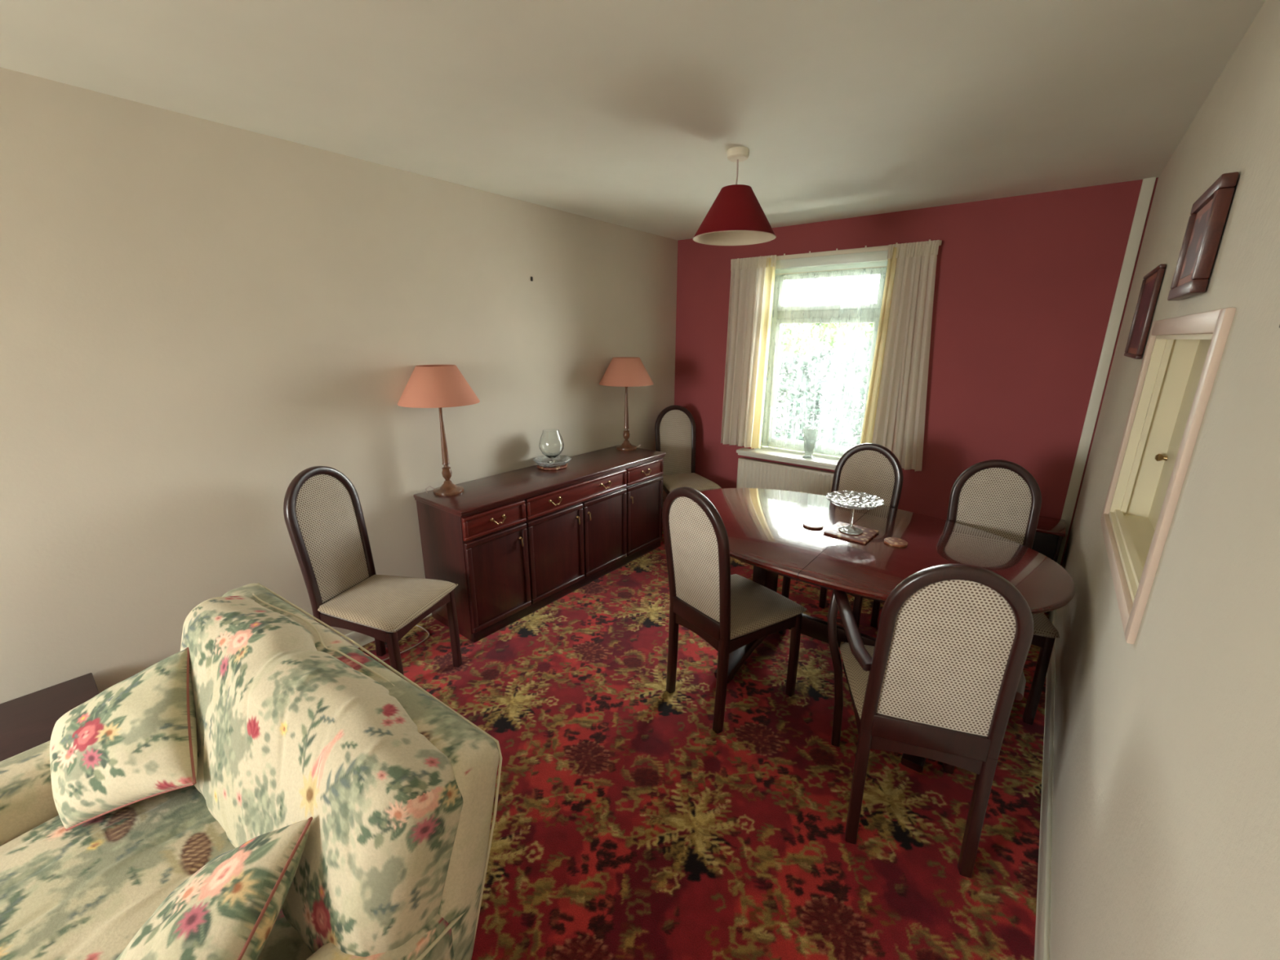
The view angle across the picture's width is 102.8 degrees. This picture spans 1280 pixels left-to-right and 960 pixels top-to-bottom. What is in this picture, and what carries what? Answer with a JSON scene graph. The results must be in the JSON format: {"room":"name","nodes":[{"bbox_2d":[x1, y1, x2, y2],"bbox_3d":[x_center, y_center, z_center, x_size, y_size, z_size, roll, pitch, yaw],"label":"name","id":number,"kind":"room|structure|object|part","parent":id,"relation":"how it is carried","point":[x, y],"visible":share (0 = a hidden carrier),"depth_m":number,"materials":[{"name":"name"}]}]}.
{"room":"dining room","nodes":[
{"label":"dining room","id":0,"kind":"room"},
{"bbox_2d":[0,66,677,703],"bbox_3d":[-1.728,-0.162,2.273,0.120,2.500,7.020,12,20,37],"label":"wall","id":1,"kind":"structure","parent":0,"point":[198,316],"depth_m":2.12,"materials":[{"name":"beige paint"}]},
{"bbox_2d":[341,502,663,648],"bbox_3d":[-1.707,0.917,2.499,0.014,0.100,6.496,12,20,37],"label":"baseboard","id":2,"kind":"structure","parent":1,"relation":"attached to","point":[362,639],"depth_m":2.74,"materials":[{"name":"beige paint"}]},
{"bbox_2d":[0,0,1265,239],"bbox_3d":[-0.530,-1.152,1.011,3.165,0.100,7.020,12,20,37],"label":"ceiling","id":3,"kind":"structure","parent":0,"point":[628,113],"depth_m":1.64,"materials":[{"name":"white paint"}]},
{"bbox_2d":[693,146,776,245],"bbox_3d":[0.428,-1.267,2.276,0.373,0.354,0.373,12,20,37],"label":"pendant","id":4,"kind":"object","parent":3,"relation":"hanging from","point":[735,217],"visible":1,"depth_m":2.20,"materials":[{"name":"red fabric"}]},
{"bbox_3d":[0.427,-1.196,2.296,0.372,0.202,0.372,12,20,37],"label":"lamp shade","id":5,"kind":"part","parent":4,"relation":"part of","materials":[{"name":"red fabric"}]},
{"bbox_2d":[357,523,1048,959],"bbox_3d":[-0.597,1.225,1.606,2.945,0.001,6.600,12,20,37],"label":"floor","id":6,"kind":"structure","parent":0,"point":[626,827],"depth_m":1.83,"materials":[{"name":"carpet"}]},
{"bbox_2d":[0,672,99,761],"bbox_3d":[-2.152,1.054,1.483,0.542,0.382,0.912,12,20,37],"label":"table","id":7,"kind":"object","parent":6,"relation":"on","point":[28,722],"visible":0.3,"depth_m":1.73,"materials":[{"name":"brown wood"}]},
{"bbox_2d":[0,582,502,959],"bbox_3d":[-1.024,0.891,1.154,1.300,0.885,0.852,11,19,33],"label":"sofa","id":8,"kind":"object","parent":6,"relation":"on","point":[296,722],"visible":0.82,"depth_m":1.07,"materials":[{"name":"fabric"}]},
{"bbox_3d":[-1.522,0.951,1.440,0.186,0.546,0.694,11,19,33],"label":"arm","id":9,"kind":"part","parent":8,"relation":"part of","materials":[{"name":"fabric"}]},
{"bbox_2d":[49,646,197,831],"bbox_3d":[-1.327,0.647,1.295,0.551,0.330,0.266,-1,16,-4],"label":"throw pillow","id":10,"kind":"object","parent":8,"relation":"on","point":[135,740],"visible":1,"depth_m":1.23,"materials":[{"name":"fabric"}]},
{"bbox_2d":[0,785,312,959],"bbox_3d":[-1.083,0.977,1.087,0.953,0.204,0.639,11,19,33],"label":"seat cushion","id":11,"kind":"object","parent":8,"relation":"on","point":[83,891],"depth_m":1.13,"materials":[{"name":"fabric"}]},
{"bbox_2d":[115,817,312,959],"bbox_3d":[-0.773,0.799,0.881,0.297,0.282,0.313,4,16,14],"label":"throw pillow","id":12,"kind":"object","parent":8,"relation":"on","point":[229,908],"visible":1,"depth_m":0.87,"materials":[{"name":"fabric"}]},
{"bbox_2d":[180,595,462,956],"bbox_3d":[-0.842,0.655,1.249,1.132,0.481,0.319,11,19,33],"label":"cushion","id":13,"kind":"object","parent":8,"relation":"on","point":[295,723],"depth_m":1.03,"materials":[{"name":"fabric"}]},
{"bbox_3d":[-0.609,1.127,0.831,0.188,0.545,0.694,11,19,33],"label":"arm","id":14,"kind":"part","parent":8,"relation":"part of","materials":[{"name":"fabric"}]},
{"bbox_2d":[283,466,462,679],"bbox_3d":[-1.208,0.469,2.349,0.559,1.051,0.442,5,16,15],"label":"dining chair","id":15,"kind":"object","parent":6,"relation":"on","point":[324,517],"visible":0.99,"depth_m":2.30,"materials":[{"name":"beige fabric"}]},
{"bbox_3d":[-1.441,0.787,2.337,0.048,0.441,0.034,5,16,15],"label":"leg","id":16,"kind":"part","parent":15,"relation":"part of","materials":[{"name":"brown wood"}]},
{"bbox_3d":[-1.424,0.248,2.351,0.106,0.630,0.372,5,16,15],"label":"frame","id":17,"kind":"part","parent":15,"relation":"part of","materials":[{"name":"brown wood"}]},
{"bbox_3d":[-1.423,0.245,2.350,0.083,0.561,0.310,5,16,15],"label":"panel","id":18,"kind":"part","parent":15,"relation":"part of","materials":[{"name":"beige fabric"}]},
{"bbox_3d":[-1.355,0.706,2.628,0.048,0.441,0.034,5,16,15],"label":"leg","id":19,"kind":"part","parent":15,"relation":"part of","materials":[{"name":"brown wood"}]},
{"bbox_3d":[-1.187,0.594,2.378,0.445,0.058,0.410,5,16,15],"label":"seat frame","id":20,"kind":"part","parent":15,"relation":"part of","materials":[{"name":"brown wood"}]},
{"bbox_3d":[-1.165,0.543,2.357,0.470,0.052,0.442,5,16,15],"label":"seat","id":21,"kind":"part","parent":15,"relation":"part of","materials":[{"name":"beige fabric"}]},
{"bbox_3d":[-1.038,0.838,2.193,0.044,0.426,0.037,5,16,15],"label":"leg","id":22,"kind":"part","parent":15,"relation":"part of","materials":[{"name":"brown wood"}]},
{"bbox_3d":[-0.931,0.738,2.550,0.044,0.426,0.037,5,16,15],"label":"leg","id":23,"kind":"part","parent":15,"relation":"part of","materials":[{"name":"brown wood"}]},
{"bbox_2d":[378,624,429,662],"bbox_3d":[-1.399,0.839,2.673,0.228,0.162,0.578,12,20,37],"label":"cable","id":24,"kind":"object","parent":6,"relation":"on","point":[416,624],"visible":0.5,"depth_m":2.77,"materials":[{"name":"beige"}]},
{"bbox_2d":[413,444,666,642],"bbox_3d":[-0.530,0.305,3.460,0.469,0.768,1.761,12,20,37],"label":"sideboard","id":25,"kind":"object","parent":6,"relation":"on","point":[514,544],"visible":0.98,"depth_m":3.05,"materials":[{"name":"brown wood"}]},
{"bbox_2d":[397,364,479,496],"bbox_3d":[-1.077,-0.268,2.787,0.414,0.696,0.414,9,18,29],"label":"table lamp","id":26,"kind":"object","parent":25,"relation":"on","point":[428,386],"visible":1,"depth_m":2.61,"materials":[{"name":"wood"},{"name":"salmon-orange fabric"}]},
{"bbox_3d":[-1.076,-0.509,2.719,0.414,0.196,0.414,9,18,29],"label":"lamp shade","id":27,"kind":"part","parent":26,"relation":"part of","materials":[{"name":"pink"}]},
{"bbox_3d":[-1.077,-0.213,2.802,0.054,0.449,0.054,9,18,29],"label":"stem","id":28,"kind":"part","parent":26,"relation":"part of","materials":[{"name":"brown wood"}]},
{"bbox_3d":[-0.779,0.214,2.759,0.024,0.126,0.395,12,20,37],"label":"drawer","id":29,"kind":"part","parent":25,"relation":"part of","materials":[{"name":"brown wood"}]},
{"bbox_3d":[-0.780,0.539,2.850,0.024,0.523,0.395,12,20,37],"label":"door","id":30,"kind":"part","parent":25,"relation":"part of","materials":[{"name":"brown wood"}]},
{"bbox_3d":[-0.762,0.218,2.759,0.023,0.042,0.096,12,20,37],"label":"handle","id":31,"kind":"part","parent":25,"relation":"part of","materials":[{"name":"gold metal"}]},
{"bbox_3d":[-0.673,0.351,2.913,0.024,0.056,0.020,12,20,37],"label":"handle","id":32,"kind":"part","parent":25,"relation":"part of","materials":[{"name":"gold metal"}]},
{"bbox_2d":[537,463,567,470],"bbox_3d":[-0.591,-0.098,3.444,0.196,0.012,0.196,15,21,42],"label":"place mat","id":33,"kind":"object","parent":25,"relation":"on","point":[566,464],"visible":0.5,"depth_m":3.37,"materials":[{"name":"brown wood"}]},
{"bbox_2d":[533,454,571,467],"bbox_3d":[-0.590,-0.124,3.437,0.243,0.040,0.243,-8,18,-28],"label":"glass dish","id":34,"kind":"object","parent":33,"relation":"on","point":[540,460],"visible":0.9,"depth_m":3.46,"materials":[{"name":"clear glass"}]},
{"bbox_2d":[538,428,564,462],"bbox_3d":[-0.590,-0.222,3.409,0.166,0.222,0.166,12,20,37],"label":"glass","id":35,"kind":"object","parent":34,"relation":"in","point":[551,444],"visible":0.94,"depth_m":3.35,"materials":[{"name":"clear glass"}]},
{"bbox_3d":[-0.512,0.448,3.176,0.024,0.523,0.444,12,20,37],"label":"door","id":36,"kind":"part","parent":25,"relation":"part of","materials":[{"name":"brown wood"}]},
{"bbox_3d":[-0.505,0.131,3.071,0.023,0.042,0.096,12,20,37],"label":"handle","id":37,"kind":"part","parent":25,"relation":"part of","materials":[{"name":"gold metal"}]},
{"bbox_3d":[-0.375,0.078,3.249,0.024,0.126,0.880,12,20,37],"label":"drawer","id":38,"kind":"part","parent":25,"relation":"part of","materials":[{"name":"brown wood"}]},
{"bbox_3d":[-0.234,0.355,3.512,0.024,0.523,0.424,12,20,37],"label":"door","id":39,"kind":"part","parent":25,"relation":"part of","materials":[{"name":"brown wood"}]},
{"bbox_3d":[-0.224,0.037,3.412,0.023,0.042,0.096,12,20,37],"label":"handle","id":40,"kind":"part","parent":25,"relation":"part of","materials":[{"name":"gold metal"}]},
{"bbox_2d":[599,356,653,450],"bbox_3d":[-0.104,-0.580,3.913,0.414,0.696,0.414,5,17,18],"label":"table lamp","id":41,"kind":"object","parent":25,"relation":"on","point":[621,371],"visible":1,"depth_m":3.73,"materials":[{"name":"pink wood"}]},
{"bbox_3d":[-0.104,-0.525,3.928,0.054,0.449,0.054,5,17,18],"label":"stem","id":42,"kind":"part","parent":41,"relation":"part of","materials":[{"name":"brown wood"}]},
{"bbox_3d":[-0.103,-0.821,3.845,0.414,0.196,0.414,5,17,18],"label":"lamp shade","id":43,"kind":"part","parent":41,"relation":"part of","materials":[{"name":"pink fabric"}]},
{"bbox_3d":[0.037,0.264,3.842,0.024,0.523,0.426,12,20,37],"label":"door","id":44,"kind":"part","parent":25,"relation":"part of","materials":[{"name":"brown wood"}]},
{"bbox_3d":[0.039,-0.061,3.751,0.024,0.126,0.426,12,20,37],"label":"drawer","id":45,"kind":"part","parent":25,"relation":"part of","materials":[{"name":"brown wood"}]},
{"bbox_3d":[0.050,-0.055,3.744,0.023,0.042,0.096,12,20,37],"label":"handle","id":46,"kind":"part","parent":25,"relation":"part of","materials":[{"name":"gold metal"}]},
{"bbox_2d":[654,404,721,494],"bbox_3d":[0.373,-0.067,4.281,0.442,1.051,0.559,-4,16,-16],"label":"dining chair","id":47,"kind":"object","parent":6,"relation":"on","point":[675,425],"visible":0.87,"depth_m":4.39,"materials":[{"name":"beige fabric"}]},
{"bbox_3d":[0.379,0.062,4.295,0.410,0.058,0.445,-4,16,-16],"label":"seat frame","id":48,"kind":"part","parent":47,"relation":"part of","materials":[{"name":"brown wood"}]},
{"bbox_3d":[0.308,-0.329,4.432,0.372,0.630,0.106,-4,16,-16],"label":"frame","id":49,"kind":"part","parent":47,"relation":"part of","materials":[{"name":"brown wood"}]},
{"bbox_3d":[0.308,-0.331,4.429,0.310,0.561,0.083,-4,16,-16],"label":"panel","id":50,"kind":"part","parent":47,"relation":"part of","materials":[{"name":"beige fabric"}]},
{"bbox_3d":[0.386,0.015,4.260,0.442,0.052,0.470,-4,16,-16],"label":"seat","id":51,"kind":"part","parent":47,"relation":"part of","materials":[{"name":"beige fabric"}]},
{"bbox_2d":[662,486,807,733],"bbox_3d":[0.404,0.496,2.277,0.559,1.051,0.442,-11,19,-35],"label":"dining chair","id":52,"kind":"object","parent":6,"relation":"on","point":[730,612],"visible":1,"depth_m":2.13,"materials":[{"name":"beige fabric"}]},
{"bbox_3d":[0.151,0.786,2.368,0.048,0.441,0.034,-11,19,-35],"label":"leg","id":53,"kind":"part","parent":52,"relation":"part of","materials":[{"name":"brown wood"}]},
{"bbox_3d":[0.224,0.326,2.090,0.083,0.561,0.310,-11,19,-35],"label":"panel","id":54,"kind":"part","parent":52,"relation":"part of","materials":[{"name":"beige fabric"}]},
{"bbox_3d":[0.223,0.330,2.090,0.106,0.630,0.372,-11,19,-35],"label":"frame","id":55,"kind":"part","parent":52,"relation":"part of","materials":[{"name":"brown wood"}]},
{"bbox_3d":[0.338,0.856,2.125,0.048,0.441,0.034,-11,19,-35],"label":"leg","id":56,"kind":"part","parent":52,"relation":"part of","materials":[{"name":"brown wood"}]},
{"bbox_3d":[0.421,0.617,2.324,0.445,0.058,0.410,-11,19,-35],"label":"seat frame","id":57,"kind":"part","parent":52,"relation":"part of","materials":[{"name":"brown wood"}]},
{"bbox_3d":[0.439,0.560,2.322,0.470,0.052,0.442,-11,19,-35],"label":"seat","id":58,"kind":"part","parent":52,"relation":"part of","materials":[{"name":"beige fabric"}]},
{"bbox_3d":[0.705,0.803,2.346,0.044,0.426,0.037,-11,19,-35],"label":"leg","id":59,"kind":"part","parent":52,"relation":"part of","materials":[{"name":"brown wood"}]},
{"bbox_2d":[778,443,902,635],"bbox_3d":[1.112,0.353,2.798,0.442,1.051,0.559,15,21,42],"label":"dining chair","id":60,"kind":"object","parent":6,"relation":"on","point":[872,468],"visible":0.34,"depth_m":2.84,"materials":[{"name":"beige fabric"}]},
{"bbox_3d":[0.810,0.662,2.849,0.037,0.426,0.044,15,21,42],"label":"leg","id":61,"kind":"part","parent":60,"relation":"part of","materials":[{"name":"brown wood"}]},
{"bbox_3d":[1.134,0.579,3.122,0.034,0.441,0.048,15,21,42],"label":"leg","id":62,"kind":"part","parent":60,"relation":"part of","materials":[{"name":"brown wood"}]},
{"bbox_3d":[1.088,0.735,2.592,0.037,0.426,0.044,15,21,42],"label":"leg","id":63,"kind":"part","parent":60,"relation":"part of","materials":[{"name":"brown wood"}]},
{"bbox_3d":[1.269,0.104,2.897,0.310,0.561,0.083,15,21,42],"label":"panel","id":64,"kind":"part","parent":60,"relation":"part of","materials":[{"name":"beige fabric"}]},
{"bbox_3d":[1.270,0.107,2.899,0.372,0.630,0.106,15,21,42],"label":"frame","id":65,"kind":"part","parent":60,"relation":"part of","materials":[{"name":"brown wood"}]},
{"bbox_3d":[1.360,0.639,2.913,0.034,0.441,0.048,15,21,42],"label":"leg","id":66,"kind":"part","parent":60,"relation":"part of","materials":[{"name":"brown wood"}]},
{"bbox_2d":[700,488,1075,773],"bbox_3d":[0.924,0.597,2.500,1.736,0.740,1.090,12,20,37],"label":"dining table","id":67,"kind":"object","parent":6,"relation":"on","point":[766,531],"visible":0.54,"depth_m":2.22,"materials":[{"name":"brown wood"}]},
{"bbox_2d":[802,520,823,529],"bbox_3d":[0.834,0.217,2.462,0.096,0.008,0.096,12,20,37],"label":"coaster","id":68,"kind":"object","parent":67,"relation":"on","point":[808,524],"visible":1,"depth_m":2.45,"materials":[{"name":"brown wood"}]},
{"bbox_2d":[823,521,879,544],"bbox_3d":[0.981,0.242,2.372,0.190,0.010,0.190,14,21,40],"label":"place mat","id":69,"kind":"object","parent":67,"relation":"on","point":[868,534],"visible":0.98,"depth_m":2.34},
{"bbox_2d":[826,490,884,534],"bbox_3d":[0.978,0.160,2.351,0.248,0.156,0.248,12,20,37],"label":"cake stand","id":70,"kind":"object","parent":69,"relation":"on","point":[854,500],"visible":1,"depth_m":2.35,"materials":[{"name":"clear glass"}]},
{"bbox_3d":[0.978,0.157,2.351,0.020,0.103,0.020,12,20,37],"label":"stem","id":71,"kind":"part","parent":70,"relation":"part of","materials":[{"name":"clear glass"}]},
{"bbox_3d":[0.979,0.097,2.334,0.248,0.027,0.248,12,20,37],"label":"plate","id":72,"kind":"part","parent":70,"relation":"part of","materials":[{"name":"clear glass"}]},
{"bbox_2d":[884,537,907,546],"bbox_3d":[1.133,0.275,2.262,0.096,0.008,0.096,12,20,37],"label":"coaster","id":73,"kind":"object","parent":67,"relation":"on","point":[893,541],"visible":1,"depth_m":2.25,"materials":[{"name":"brown wood"}]},
{"bbox_2d":[826,564,1033,878],"bbox_3d":[0.934,0.659,1.708,0.582,1.051,0.571,6,17,18],"label":"chair","id":74,"kind":"object","parent":6,"relation":"on","point":[942,677],"visible":1,"depth_m":1.47,"materials":[{"name":"brown wood"}]},
{"bbox_3d":[0.783,0.756,2.051,0.102,0.678,0.093,6,17,18],"label":"leg","id":75,"kind":"part","parent":74,"relation":"part of","materials":[{"name":"brown wood"}]},
{"bbox_3d":[0.724,0.491,1.762,0.060,0.044,0.489,3,16,9],"label":"armrest","id":76,"kind":"part","parent":74,"relation":"part of","materials":[{"name":"brown wood"}]},
{"bbox_3d":[0.946,0.720,1.763,0.469,0.052,0.470,6,17,18],"label":"seat","id":77,"kind":"part","parent":74,"relation":"part of","materials":[{"name":"beige fabric"}]},
{"bbox_3d":[0.708,0.989,1.658,0.034,0.441,0.048,6,17,18],"label":"leg","id":78,"kind":"part","parent":74,"relation":"part of","materials":[{"name":"brown wood"}]},
{"bbox_3d":[0.938,0.779,1.757,0.433,0.058,0.445,6,17,18],"label":"seat frame","id":79,"kind":"part","parent":74,"relation":"part of","materials":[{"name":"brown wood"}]},
{"bbox_3d":[0.860,0.512,1.440,0.310,0.561,0.083,6,17,18],"label":"panel","id":80,"kind":"part","parent":74,"relation":"part of","materials":[{"name":"beige fabric"}]},
{"bbox_3d":[0.859,0.516,1.439,0.372,0.630,0.106,6,17,18],"label":"frame","id":81,"kind":"part","parent":74,"relation":"part of","materials":[{"name":"brown wood"}]},
{"bbox_3d":[1.237,0.800,1.901,0.102,0.678,0.093,6,17,18],"label":"leg","id":82,"kind":"part","parent":74,"relation":"part of","materials":[{"name":"brown wood"}]},
{"bbox_3d":[1.024,1.019,1.554,0.034,0.441,0.048,6,17,18],"label":"leg","id":83,"kind":"part","parent":74,"relation":"part of","materials":[{"name":"brown wood"}]},
{"bbox_3d":[1.160,0.533,1.619,0.060,0.044,0.489,9,18,27],"label":"armrest","id":84,"kind":"part","parent":74,"relation":"part of","materials":[{"name":"brown wood"}]},
{"bbox_2d":[946,459,1059,724],"bbox_3d":[1.631,0.472,2.383,0.442,1.051,0.559,8,17,24],"label":"dining chair","id":85,"kind":"object","parent":6,"relation":"on","point":[1002,498],"visible":0.35,"depth_m":2.46,"materials":[{"name":"beige fabric"}]},
{"bbox_3d":[1.728,0.212,2.521,0.310,0.561,0.083,8,17,24],"label":"panel","id":86,"kind":"part","parent":85,"relation":"part of","materials":[{"name":"beige fabric"}]},
{"bbox_3d":[1.728,0.215,2.524,0.372,0.630,0.106,8,17,24],"label":"frame","id":87,"kind":"part","parent":85,"relation":"part of","materials":[{"name":"brown wood"}]},
{"bbox_3d":[1.621,0.602,2.399,0.410,0.058,0.445,8,17,24],"label":"seat frame","id":88,"kind":"part","parent":85,"relation":"part of","materials":[{"name":"brown wood"}]},
{"bbox_3d":[1.704,0.853,2.185,0.037,0.426,0.044,8,17,24],"label":"leg","id":89,"kind":"part","parent":85,"relation":"part of","materials":[{"name":"brown wood"}]},
{"bbox_3d":[1.611,0.554,2.365,0.442,0.052,0.470,8,17,24],"label":"seat","id":90,"kind":"part","parent":85,"relation":"part of","materials":[{"name":"beige fabric"}]},
{"bbox_2d":[1031,515,1066,613],"bbox_3d":[2.349,0.517,3.130,0.305,0.566,0.300,12,20,37],"label":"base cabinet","id":91,"kind":"object","parent":6,"relation":"on","point":[1050,531],"visible":0.18,"depth_m":2.93,"materials":[{"name":"brown wood"}]},
{"bbox_3d":[2.272,0.523,3.030,0.251,0.478,0.016,12,20,37],"label":"door","id":92,"kind":"part","parent":91,"relation":"part of","materials":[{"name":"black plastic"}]},
{"bbox_2d":[674,177,1158,566],"bbox_3d":[1.462,-0.621,3.773,3.165,2.400,0.004,12,20,37],"label":"wall","id":93,"kind":"structure","parent":0,"point":[1025,286],"depth_m":3.13,"materials":[{"name":"red paint"}]},
{"bbox_2d":[736,457,834,495],"bbox_3d":[1.293,0.211,4.079,1.136,0.632,0.090,12,20,37],"label":"radiator","id":94,"kind":"object","parent":93,"relation":"attached to","point":[751,473],"visible":0.36,"depth_m":4.09,"materials":[{"name":"beige metal"}]},
{"bbox_3d":[1.287,0.150,4.054,1.136,0.502,0.052,12,20,37],"label":"casing","id":95,"kind":"part","parent":94,"relation":"part of","materials":[{"name":"beige metal"}]},
{"bbox_2d":[1056,177,1155,564],"bbox_3d":[2.575,-0.421,2.898,0.048,2.300,0.016,12,20,37],"label":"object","id":96,"kind":"structure","parent":93,"relation":"attached to","point":[1148,184],"depth_m":2.81,"materials":[{"name":"white paint"}]},
{"bbox_2d":[1049,0,1279,959],"bbox_3d":[0.648,0.311,0.445,0.100,2.400,7.020,12,20,37],"label":"wall","id":97,"kind":"structure","parent":0,"point":[1166,842],"depth_m":0.89,"materials":[{"name":"beige paint"}]},
{"bbox_2d":[1034,609,1056,959],"bbox_3d":[0.573,1.405,0.756,0.014,0.125,6.496,12,20,37],"label":"baseboard","id":98,"kind":"structure","parent":97,"relation":"attached to","point":[1042,930],"depth_m":1.65,"materials":[{"name":"beige paint"}]},
{"bbox_2d":[1124,263,1166,359],"bbox_3d":[1.958,-0.643,1.990,0.017,0.323,0.460,12,20,37],"label":"framed picture","id":99,"kind":"object","parent":97,"relation":"attached to","point":[1152,282],"visible":1,"depth_m":1.95,"materials":[{"name":"brown wood"}]},
{"bbox_2d":[1128,278,1155,348],"bbox_3d":[1.959,-0.643,1.990,0.002,0.251,0.388,12,20,37],"label":"print","id":100,"kind":"object","parent":99,"relation":"attached to","point":[1149,284],"depth_m":2.01},
{"bbox_2d":[1100,307,1235,644],"bbox_3d":[1.458,-0.072,1.390,0.134,0.715,1.009,12,20,37],"label":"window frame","id":101,"kind":"structure","parent":97,"relation":"attached to","point":[1180,373],"depth_m":1.64,"materials":[{"name":"beige wood"}]},
{"bbox_3d":[1.740,-0.074,1.705,0.028,0.026,0.026,12,20,37],"label":"knob","id":102,"kind":"part","parent":101,"relation":"part of","materials":[{"name":"gold metal"}]},
{"bbox_3d":[1.502,-0.062,1.356,0.020,0.623,0.917,12,20,37],"label":"hatch door","id":103,"kind":"part","parent":101,"relation":"part of","materials":[{"name":"beige wood"}]},
{"bbox_2d":[1167,171,1239,300],"bbox_3d":[1.392,-0.587,1.273,0.027,0.248,0.330,12,20,37],"label":"framed picture","id":104,"kind":"object","parent":97,"relation":"attached to","point":[1209,213],"visible":1,"depth_m":1.18,"materials":[{"name":"brown wood"}]},
{"bbox_2d":[1179,208,1210,279],"bbox_3d":[1.389,-0.588,1.275,0.002,0.144,0.226,12,20,37],"label":"print","id":105,"kind":"object","parent":104,"relation":"attached to","point":[1201,220],"depth_m":1.29},
{"bbox_3d":[1.549,-0.602,3.892,3.165,2.500,0.276,12,20,37],"label":"wall","id":106,"kind":"structure","parent":0,"visible":0},
{"bbox_2d":[736,239,942,470],"bbox_3d":[1.342,-0.890,3.861,1.460,1.542,0.330,12,20,37],"label":"window","id":107,"kind":"structure","parent":106,"relation":"in","point":[781,314],"depth_m":3.89,"materials":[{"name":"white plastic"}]},
{"bbox_2d":[720,254,776,448],"bbox_3d":[0.853,-0.989,4.083,0.389,1.465,0.070,12,20,37],"label":"curtain","id":108,"kind":"object","parent":107,"relation":"hanging from","point":[752,278],"visible":1,"depth_m":4.07,"materials":[{"name":"white fabric"}]},
{"bbox_3d":[1.333,-0.161,4.030,1.145,0.047,0.270,12,20,37],"label":"sill","id":109,"kind":"part","parent":107,"relation":"part of","materials":[{"name":"white paint"}]},
{"bbox_2d":[802,426,819,458],"bbox_3d":[1.315,-0.288,3.954,0.122,0.235,0.122,12,20,37],"label":"glass vase","id":110,"kind":"object","parent":107,"relation":"on","point":[810,433],"visible":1,"depth_m":3.92,"materials":[{"name":"white"}]},
{"bbox_3d":[1.408,-0.902,3.961,0.780,1.320,0.052,12,20,37],"label":"sash","id":111,"kind":"part","parent":107,"relation":"part of","materials":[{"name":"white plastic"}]},
{"bbox_2d":[774,266,887,275],"bbox_3d":[1.348,-0.872,3.890,0.862,1.350,0.059,12,20,37],"label":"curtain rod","id":112,"kind":"object","parent":107,"relation":"hanging from","point":[878,266],"visible":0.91,"depth_m":3.68,"materials":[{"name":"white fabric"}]},
{"bbox_3d":[1.298,-1.598,3.600,1.460,0.038,0.051,12,20,37],"label":"curtain rail","id":113,"kind":"part","parent":107,"relation":"part of","materials":[{"name":"white plastic"}]},
{"bbox_2d":[860,240,939,471],"bbox_3d":[1.748,-0.794,3.397,0.423,1.450,0.078,12,20,37],"label":"curtain","id":114,"kind":"object","parent":107,"relation":"hanging from","point":[894,420],"visible":0.91,"depth_m":3.39,"materials":[{"name":"white fabric"}]},
{"label":"outside","id":115,"kind":"structure","parent":0,"visible":0},
{"bbox_2d":[774,393,864,453],"bbox_3d":[4.817,-0.848,10.550,18.000,0.100,13.500,12,20,37],"label":"ground","id":116,"kind":"structure","parent":115,"point":[828,400],"depth_m":13.53,"materials":[{"name":"green plant"}]},
{"bbox_2d":[773,338,871,457],"bbox_3d":[2.673,-1.161,8.393,5.448,2.387,1.333,12,20,37],"label":"hedge","id":117,"kind":"object","parent":116,"relation":"on","point":[804,377],"visible":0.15,"depth_m":7.84,"materials":[{"name":"green plant"}]},
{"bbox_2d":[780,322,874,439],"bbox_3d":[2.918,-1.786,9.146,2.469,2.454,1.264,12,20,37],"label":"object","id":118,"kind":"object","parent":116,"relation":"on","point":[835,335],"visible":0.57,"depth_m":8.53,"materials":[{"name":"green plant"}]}
]}

